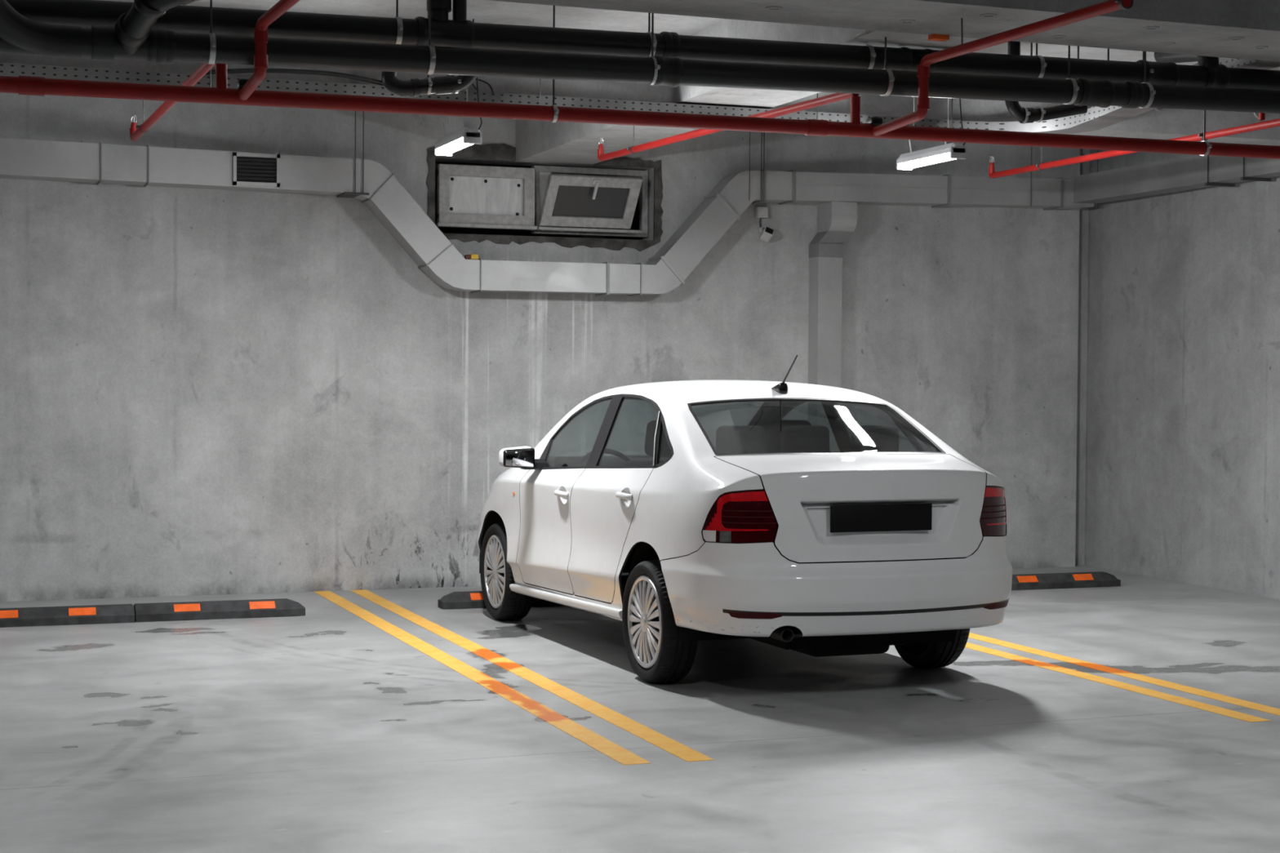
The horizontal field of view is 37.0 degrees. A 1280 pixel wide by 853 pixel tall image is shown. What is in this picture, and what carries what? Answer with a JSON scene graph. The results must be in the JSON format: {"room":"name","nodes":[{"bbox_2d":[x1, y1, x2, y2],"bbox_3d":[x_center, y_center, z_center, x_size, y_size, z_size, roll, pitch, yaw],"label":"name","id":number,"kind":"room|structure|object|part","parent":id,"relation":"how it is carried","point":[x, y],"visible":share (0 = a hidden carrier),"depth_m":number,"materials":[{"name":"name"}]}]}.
{"room":"parking garage","nodes":[
{"label":"parking garage","id":0,"kind":"room"},
{"bbox_2d":[0,92,1089,601],"bbox_3d":[-4.722,-0.548,12.684,18.000,3.370,0.812,0,1,-20],"label":"wall","id":1,"kind":"structure","parent":0,"point":[203,391],"depth_m":13.37,"materials":[{"name":"concrete"}]},
{"bbox_2d":[435,164,537,230],"bbox_3d":[-1.088,-1.627,13.593,0.730,0.440,0.090,0,1,-20],"label":"access panel","id":2,"kind":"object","parent":1,"relation":"in","point":[468,196],"depth_m":13.58,"materials":[{"name":"grey metal"}]},
{"bbox_3d":[-1.086,-1.420,13.588,0.730,0.027,0.070,0,1,-20],"label":"sill","id":3,"kind":"part","parent":2,"relation":"part of","materials":[{"name":"grey metal"}]},
{"bbox_3d":[-1.093,-1.636,13.607,0.570,0.277,0.010,0,1,-20],"label":"pane","id":4,"kind":"part","parent":2,"relation":"part of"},
{"bbox_2d":[531,164,648,237],"bbox_3d":[-0.319,-1.639,13.869,0.885,0.490,0.348,0,1,-20],"label":"window","id":5,"kind":"structure","parent":1,"relation":"in","point":[564,198],"depth_m":13.82,"materials":[{"name":"grey metal"}]},
{"bbox_3d":[-0.374,-1.421,13.869,0.780,0.023,0.100,0,1,-20],"label":"sill","id":6,"kind":"part","parent":5,"relation":"part of","materials":[{"name":"grey metal"}]},
{"bbox_3d":[-0.357,-1.621,13.784,0.737,0.367,0.179,0,1,-20],"label":"sash","id":7,"kind":"part","parent":5,"relation":"part of","materials":[{"name":"grey metal"}]},
{"bbox_3d":[-0.357,-1.621,13.786,0.595,0.235,0.092,0,1,-20],"label":"sash pane","id":8,"kind":"part","parent":5,"relation":"part of","materials":[{"name":"black glass"}]},
{"bbox_3d":[-0.315,-1.698,13.713,0.063,0.140,0.055,0,1,-20],"label":"sash handle","id":9,"kind":"part","parent":5,"relation":"part of","materials":[{"name":"white plastic"}]},
{"bbox_2d":[754,206,768,218],"bbox_3d":[0.905,-1.599,14.300,0.090,0.085,0.055,0,1,-20],"label":"junction box","id":10,"kind":"object","parent":1,"relation":"attached to","point":[762,212],"visible":1,"depth_m":14.27,"materials":[{"name":"white plastic"}]},
{"bbox_2d":[758,217,773,242],"bbox_3d":[0.943,-1.471,14.272,0.088,0.191,0.140,0,1,-20],"label":"security camera","id":11,"kind":"object","parent":1,"relation":"attached to","point":[766,233],"visible":1,"depth_m":14.24,"materials":[{"name":"white plastic"}]},
{"bbox_2d":[808,201,858,453],"bbox_3d":[1.448,-0.413,14.422,0.285,2.535,0.258,0,1,-20],"label":"duct","id":12,"kind":"object","parent":1,"relation":"attached to","point":[837,221],"visible":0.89,"depth_m":14.37,"materials":[{"name":"grey metal"}]},
{"bbox_2d":[0,564,1279,852],"bbox_3d":[-0.884,1.506,2.673,18.200,0.200,21.550,0,1,-20],"label":"floor","id":13,"kind":"structure","parent":0,"point":[323,730],"depth_m":7.83,"materials":[{"name":"concrete"}]},
{"bbox_2d":[0,604,134,627],"bbox_3d":[-3.539,1.127,11.385,1.023,0.100,0.155,0,1,-20],"label":"wheel stop","id":14,"kind":"object","parent":13,"relation":"on","point":[119,613],"visible":1,"depth_m":11.37,"materials":[{"name":"black rubber"}]},
{"bbox_2d":[133,598,305,622],"bbox_3d":[-2.576,1.124,11.754,1.025,0.100,0.155,0,1,-20],"label":"wheel stop","id":15,"kind":"object","parent":13,"relation":"on","point":[282,607],"visible":0.95,"depth_m":11.69,"materials":[{"name":"black rubber"}]},
{"bbox_2d":[314,591,650,764],"bbox_3d":[-1.105,1.218,10.295,0.116,0.002,6.280,0,1,-20],"label":"parking line","id":16,"kind":"object","parent":13,"relation":"on","point":[618,753],"visible":1,"depth_m":9.10,"materials":[{"name":"yellow paint"}]},
{"bbox_2d":[437,591,564,609],"bbox_3d":[-0.802,1.118,12.479,1.025,0.100,0.155,0,1,-20],"label":"wheel stop","id":17,"kind":"object","parent":13,"relation":"on","point":[467,599],"visible":0.49,"depth_m":12.30,"materials":[{"name":"black rubber"}]},
{"bbox_2d":[350,590,713,761],"bbox_3d":[-0.863,1.218,10.374,0.116,0.002,6.300,0,1,-20],"label":"parking line","id":18,"kind":"object","parent":13,"relation":"on","point":[669,745],"visible":1,"depth_m":9.18,"materials":[{"name":"yellow paint"}]},
{"bbox_2d":[476,355,1012,683],"bbox_3d":[0.397,0.413,10.763,2.057,1.607,4.384,0,2,-26],"label":"car","id":19,"kind":"object","parent":13,"relation":"on","point":[770,535],"visible":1,"depth_m":9.02,"materials":[{"name":"white paint"}]},
{"bbox_2d":[498,445,531,467],"bbox_3d":[-0.707,0.174,10.900,0.190,0.124,0.122,0,1,-21],"label":"mirror","id":20,"kind":"object","parent":19,"relation":"attached to","point":[517,456],"depth_m":10.83,"materials":[{"name":"white paint"}]},
{"bbox_2d":[505,449,533,466],"bbox_3d":[-0.681,0.180,10.834,0.166,0.099,0.010,0,1,-21],"label":"mirror glass","id":21,"kind":"object","parent":19,"relation":"attached to","point":[513,458],"depth_m":10.83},
{"bbox_3d":[-0.494,0.567,10.708,0.090,0.710,1.027,0,1,-21],"label":"door","id":22,"kind":"part","parent":19,"relation":"part of","materials":[{"name":"white paint"}]},
{"bbox_3d":[-0.431,0.367,10.418,0.043,0.037,0.197,0,1,-21],"label":"door handle","id":23,"kind":"part","parent":19,"relation":"part of","materials":[{"name":"white paint"}]},
{"bbox_2d":[559,486,567,504],"bbox_3d":[-0.407,0.375,10.426,0.032,0.108,0.152,0,1,-21],"label":"door handle","id":24,"kind":"object","parent":19,"relation":"on","point":[562,490],"depth_m":10.43,"materials":[{"name":"white paint"}]},
{"bbox_3d":[-0.160,0.555,9.841,0.089,0.729,1.057,0,1,-21],"label":"door","id":25,"kind":"part","parent":19,"relation":"part of","materials":[{"name":"white paint"}]},
{"bbox_3d":[-0.084,0.346,9.521,0.043,0.037,0.197,0,1,-21],"label":"door handle","id":26,"kind":"part","parent":19,"relation":"part of","materials":[{"name":"white paint"}]},
{"bbox_2d":[621,487,631,507],"bbox_3d":[-0.057,0.354,9.530,0.030,0.106,0.151,0,1,-21],"label":"door handle","id":27,"kind":"object","parent":19,"relation":"on","point":[625,491],"depth_m":9.53,"materials":[{"name":"white paint"}]},
{"bbox_3d":[0.028,0.488,10.597,0.500,0.622,0.669,0,1,-21],"label":"seat","id":28,"kind":"part","parent":19,"relation":"part of","materials":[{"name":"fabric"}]},
{"bbox_2d":[702,489,777,542],"bbox_3d":[0.450,0.405,8.676,0.277,0.244,0.237,0,1,-20],"label":"tail lamp","id":29,"kind":"object","parent":19,"relation":"on","point":[746,516],"depth_m":8.62,"materials":[{"name":"red plastic"}]},
{"bbox_3d":[0.756,-0.277,9.707,0.023,0.172,0.189,0,1,-21],"label":"antenna rod","id":30,"kind":"part","parent":19,"relation":"part of","materials":[{"name":"black plastic"}]},
{"bbox_3d":[1.034,0.375,8.996,1.262,0.466,0.526,0,1,-21],"label":"trunk lid","id":31,"kind":"part","parent":19,"relation":"part of","materials":[{"name":"white paint"}]},
{"bbox_3d":[1.110,0.420,8.799,0.524,0.124,0.013,0,1,-21],"label":"number plate","id":32,"kind":"part","parent":19,"relation":"part of","materials":[{"name":"black plastic"}]},
{"bbox_2d":[979,486,1006,535],"bbox_3d":[1.681,0.401,9.152,0.272,0.244,0.244,0,1,-20],"label":"tail lamp","id":33,"kind":"object","parent":19,"relation":"on","point":[993,510],"depth_m":9.05,"materials":[{"name":"red plastic"}]},
{"bbox_2d":[1011,571,1120,591],"bbox_3d":[2.988,1.110,13.782,1.028,0.100,0.155,0,1,-20],"label":"wheel stop","id":34,"kind":"object","parent":13,"relation":"on","point":[1097,579],"visible":0.77,"depth_m":13.74,"materials":[{"name":"black rubber"}]},
{"bbox_2d":[964,642,1271,722],"bbox_3d":[1.618,1.210,11.308,0.116,0.002,6.280,0,1,-20],"label":"parking line","id":35,"kind":"object","parent":13,"relation":"on","point":[1180,700],"visible":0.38,"depth_m":9.33,"materials":[{"name":"yellow paint"}]},
{"bbox_2d":[968,632,1279,715],"bbox_3d":[1.838,1.210,11.379,0.116,0.002,6.300,0,1,-20],"label":"parking line","id":36,"kind":"object","parent":13,"relation":"on","point":[1248,704],"visible":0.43,"depth_m":9.63,"materials":[{"name":"yellow paint"}]},
{"bbox_2d":[0,0,1279,165],"bbox_3d":[-0.921,-1.877,2.462,18.400,0.567,21.750,0,1,-20],"label":"ceiling","id":37,"kind":"structure","parent":0,"point":[1247,29],"depth_m":9.69,"materials":[{"name":"concrete"}]},
{"bbox_2d":[129,62,215,141],"bbox_3d":[-2.345,-1.868,9.528,0.065,0.545,3.183,0,1,-21],"label":"pipe","id":38,"kind":"object","parent":37,"relation":"hanging from","point":[136,131],"visible":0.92,"depth_m":9.86,"materials":[{"name":"red metal"}]},
{"bbox_3d":[-2.739,-1.917,10.564,0.006,0.501,0.007,0,1,-20],"label":"clamp rod","id":39,"kind":"part","parent":38,"relation":"part of","materials":[{"name":"metal"}]},
{"bbox_2d":[381,11,476,96],"bbox_3d":[-0.993,-1.848,9.145,0.478,0.549,0.126,0,1,-11],"label":"trap","id":40,"kind":"object","parent":37,"relation":"hanging from","point":[440,85],"visible":0.73,"depth_m":9.12,"materials":[{"name":"metal"}]},
{"bbox_2d":[434,18,482,156],"bbox_3d":[-0.978,-1.819,10.293,0.102,0.663,0.620,0,1,-20],"label":"ceiling lamp","id":41,"kind":"object","parent":37,"relation":"hanging from","point":[452,142],"visible":0.8,"depth_m":10.14,"materials":[{"name":"white plastic"}]},
{"bbox_2d":[436,138,473,155],"bbox_3d":[-0.981,-1.507,10.300,0.096,0.031,0.580,0,1,-20],"label":"diffuser","id":42,"kind":"object","parent":41,"relation":"attached to","point":[446,146],"depth_m":10.30,"materials":[{"name":"white plastic"}]},
{"bbox_2d":[0,111,1097,296],"bbox_3d":[-3.300,-1.578,12.618,14.623,1.286,0.268,0,1,-20],"label":"ventilation duct","id":43,"kind":"object","parent":37,"relation":"hanging from","point":[369,182],"visible":0.94,"depth_m":13.36,"materials":[{"name":"metal"}]},
{"bbox_2d":[232,151,279,186],"bbox_3d":[-2.555,-1.712,12.760,0.310,0.217,0.022,0,1,-20],"label":"grille","id":44,"kind":"object","parent":43,"relation":"attached to","point":[249,169],"depth_m":12.76,"materials":[{"name":"grey metal"}]},
{"bbox_3d":[-1.931,-1.905,12.987,0.006,0.634,0.007,0,1,-20],"label":"hanger rod","id":45,"kind":"part","parent":43,"relation":"part of","materials":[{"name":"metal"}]},
{"bbox_3d":[-1.879,-1.905,13.006,0.006,0.634,0.007,0,1,-20],"label":"hanger rod","id":46,"kind":"part","parent":43,"relation":"part of","materials":[{"name":"metal"}]},
{"bbox_2d":[464,253,478,259],"bbox_3d":[-1.175,-1.182,13.338,0.092,0.039,0.060,0,1,-20],"label":"packet","id":47,"kind":"object","parent":43,"relation":"on","point":[472,256],"visible":1,"depth_m":13.31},
{"bbox_3d":[0.802,-1.942,14.003,0.005,0.574,0.006,0,1,-20],"label":"hanger rod","id":48,"kind":"part","parent":43,"relation":"part of","materials":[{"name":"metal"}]},
{"bbox_3d":[0.891,-1.942,14.036,0.008,0.574,0.009,0,1,-20],"label":"hanger rod","id":49,"kind":"part","parent":43,"relation":"part of","materials":[{"name":"metal"}]},
{"bbox_3d":[0.909,-1.942,14.043,0.008,0.574,0.009,0,1,-20],"label":"hanger rod","id":50,"kind":"part","parent":43,"relation":"part of","materials":[{"name":"metal"}]},
{"bbox_3d":[3.032,-1.971,14.832,0.006,0.529,0.007,0,1,-20],"label":"hanger rod","id":51,"kind":"part","parent":43,"relation":"part of","materials":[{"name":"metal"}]},
{"bbox_2d":[0,0,1279,113],"bbox_3d":[-0.134,-1.731,7.944,11.302,0.714,0.510,0,1,-20],"label":"drain pipe","id":52,"kind":"object","parent":37,"relation":"hanging from","point":[132,37],"visible":1,"depth_m":8.04,"materials":[{"name":"metal"}]},
{"bbox_3d":[-1.693,-1.819,7.561,0.008,0.539,0.009,0,1,-20],"label":"clamp rod","id":53,"kind":"part","parent":52,"relation":"part of","materials":[{"name":"metal"}]},
{"bbox_3d":[-0.864,-1.828,7.870,0.008,0.525,0.009,0,1,-20],"label":"clamp rod","id":54,"kind":"part","parent":52,"relation":"part of","materials":[{"name":"metal"}]},
{"bbox_3d":[0.055,-1.838,8.211,0.008,0.510,0.009,0,1,-20],"label":"clamp rod","id":55,"kind":"part","parent":52,"relation":"part of","materials":[{"name":"metal"}]},
{"bbox_3d":[1.103,-1.677,8.606,0.008,0.147,0.009,0,1,-20],"label":"clamp rod","id":56,"kind":"part","parent":52,"relation":"part of","materials":[{"name":"metal"}]},
{"bbox_3d":[2.004,-1.860,8.937,0.008,0.478,0.009,0,1,-20],"label":"clamp rod","id":57,"kind":"part","parent":52,"relation":"part of","materials":[{"name":"metal"}]},
{"bbox_3d":[2.398,-1.864,9.083,0.008,0.471,0.009,0,1,-20],"label":"clamp rod","id":58,"kind":"part","parent":52,"relation":"part of","materials":[{"name":"metal"}]},
{"bbox_2d":[0,57,1279,133],"bbox_3d":[-1.992,-1.894,8.736,10.370,0.449,2.546,0,1,-20],"label":"cable tray","id":59,"kind":"object","parent":37,"relation":"hanging from","point":[1096,117],"visible":0.43,"depth_m":10.33,"materials":[{"name":"metal"}]},
{"bbox_3d":[-2.176,-1.927,9.705,0.006,0.434,0.007,0,1,-20],"label":"hanger rod","id":60,"kind":"part","parent":59,"relation":"part of","materials":[{"name":"metal"}]},
{"bbox_2d":[205,67,494,95],"bbox_3d":[-1.511,-1.814,9.986,1.547,0.097,0.068,0,1,-20],"label":"cables","id":61,"kind":"object","parent":59,"relation":"on","point":[248,69],"visible":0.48,"depth_m":9.90,"materials":[{"name":"black rubber"}]},
{"bbox_3d":[-0.536,-1.931,10.316,0.006,0.434,0.007,0,1,-20],"label":"hanger rod","id":62,"kind":"part","parent":59,"relation":"part of","materials":[{"name":"metal"}]},
{"bbox_3d":[1.010,-1.935,10.891,0.006,0.434,0.007,0,1,-20],"label":"hanger rod","id":63,"kind":"part","parent":59,"relation":"part of","materials":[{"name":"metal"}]},
{"bbox_3d":[1.825,-1.938,11.195,0.006,0.434,0.007,0,1,-20],"label":"hanger rod","id":64,"kind":"part","parent":59,"relation":"part of","materials":[{"name":"metal"}]},
{"bbox_2d":[0,5,1279,159],"bbox_3d":[-0.363,-1.726,8.562,11.300,0.758,0.097,0,1,-20],"label":"pipe","id":65,"kind":"object","parent":37,"relation":"hanging from","point":[21,85],"visible":0.96,"depth_m":8.61,"materials":[{"name":"metal"}]},
{"bbox_2d":[238,0,299,100],"bbox_3d":[-1.354,-1.458,7.169,0.088,0.234,1.852,0,1,-21],"label":"pipe","id":66,"kind":"object","parent":65,"relation":"attached to","point":[260,32],"visible":1,"depth_m":7.40,"materials":[{"name":"red metal"}]},
{"bbox_3d":[-0.385,-1.770,8.562,0.008,0.670,0.009,0,1,-20],"label":"clamp rod","id":67,"kind":"part","parent":65,"relation":"part of","materials":[{"name":"metal"}]},
{"bbox_3d":[2.886,-1.784,9.779,0.008,0.658,0.009,0,1,-20],"label":"clamp rod","id":68,"kind":"part","parent":65,"relation":"part of","materials":[{"name":"metal"}]},
{"bbox_2d":[5,0,1279,90],"bbox_3d":[-0.322,-1.821,8.449,11.302,0.560,0.464,0,1,-20],"label":"drain pipe","id":69,"kind":"object","parent":37,"relation":"hanging from","point":[457,32],"visible":0.77,"depth_m":8.33,"materials":[{"name":"metal"}]},
{"bbox_3d":[-1.017,-1.904,8.024,0.008,0.383,0.009,0,1,-20],"label":"clamp rod","id":70,"kind":"part","parent":69,"relation":"part of","materials":[{"name":"metal"}]},
{"bbox_3d":[0.042,-1.914,8.418,0.008,0.368,0.009,0,1,-20],"label":"clamp rod","id":71,"kind":"part","parent":69,"relation":"part of","materials":[{"name":"metal"}]},
{"bbox_3d":[1.868,-1.919,9.130,0.008,0.369,0.009,0,1,-20],"label":"clamp rod","id":72,"kind":"part","parent":69,"relation":"part of","materials":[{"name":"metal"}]},
{"bbox_3d":[2.271,-1.921,9.280,0.008,0.369,0.009,0,1,-20],"label":"clamp rod","id":73,"kind":"part","parent":69,"relation":"part of","materials":[{"name":"metal"}]},
{"bbox_2d":[597,93,858,160],"bbox_3d":[0.378,-1.701,10.481,0.066,0.200,3.071,0,2,-24],"label":"branch","id":74,"kind":"object","parent":37,"relation":"hanging from","point":[835,97],"visible":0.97,"depth_m":10.55,"materials":[{"name":"red paint"}]},
{"bbox_2d":[896,96,966,170],"bbox_3d":[1.650,-1.816,10.844,0.102,0.663,0.640,0,1,-20],"label":"ceiling lamp","id":75,"kind":"object","parent":37,"relation":"hanging from","point":[948,151],"visible":0.75,"depth_m":10.77,"materials":[{"name":"white plastic"}]},
{"bbox_2d":[898,153,955,168],"bbox_3d":[1.647,-1.504,10.851,0.096,0.031,0.600,0,1,-20],"label":"diffuser","id":76,"kind":"object","parent":75,"relation":"attached to","point":[916,160],"depth_m":10.87,"materials":[{"name":"white plastic"}]},
{"bbox_2d":[872,0,1133,136],"bbox_3d":[1.419,-1.540,8.068,0.143,0.391,2.105,0,1,-19],"label":"pipe","id":77,"kind":"object","parent":37,"relation":"hanging from","point":[1107,6],"visible":1,"depth_m":7.96,"materials":[{"name":"red metal"}]},
{"bbox_3d":[1.371,-1.681,8.150,0.009,0.114,0.007,0,1,-20],"label":"clamp rod","id":78,"kind":"part","parent":77,"relation":"part of","materials":[{"name":"metal"}]},
{"bbox_2d":[1004,100,1087,124],"bbox_3d":[2.193,-1.883,10.357,0.475,0.498,0.113,0,1,-17],"label":"trap","id":79,"kind":"object","parent":37,"relation":"hanging from","point":[1024,115],"visible":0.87,"depth_m":10.34,"materials":[{"name":"metal"}]},
{"bbox_2d":[988,112,1279,178],"bbox_3d":[2.855,-1.879,11.335,0.066,0.545,3.002,0,1,-21],"label":"branch","id":80,"kind":"object","parent":37,"relation":"hanging from","point":[1042,166],"visible":0.75,"depth_m":11.44,"materials":[{"name":"red paint"}]},
{"bbox_3d":[2.553,-1.923,12.159,0.006,0.501,0.007,0,1,-20],"label":"clamp rod","id":81,"kind":"part","parent":80,"relation":"part of","materials":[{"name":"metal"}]},
{"bbox_2d":[1073,155,1279,204],"bbox_3d":[4.596,-1.902,12.014,0.235,0.509,6.400,0,1,-20],"label":"duct","id":82,"kind":"object","parent":37,"relation":"hanging from","point":[1195,171],"visible":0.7,"depth_m":13.83,"materials":[{"name":"metal"}]},
{"bbox_3d":[3.974,-1.940,13.392,0.007,0.509,0.008,0,1,-20],"label":"hanger rod","id":83,"kind":"part","parent":82,"relation":"part of","materials":[{"name":"metal"}]},
{"bbox_2d":[1084,149,1279,599],"bbox_3d":[7.048,-0.298,5.471,1.372,3.370,21.350,0,1,-20],"label":"wall","id":84,"kind":"structure","parent":0,"point":[1183,446],"depth_m":14.19,"materials":[{"name":"concrete"}]}
]}

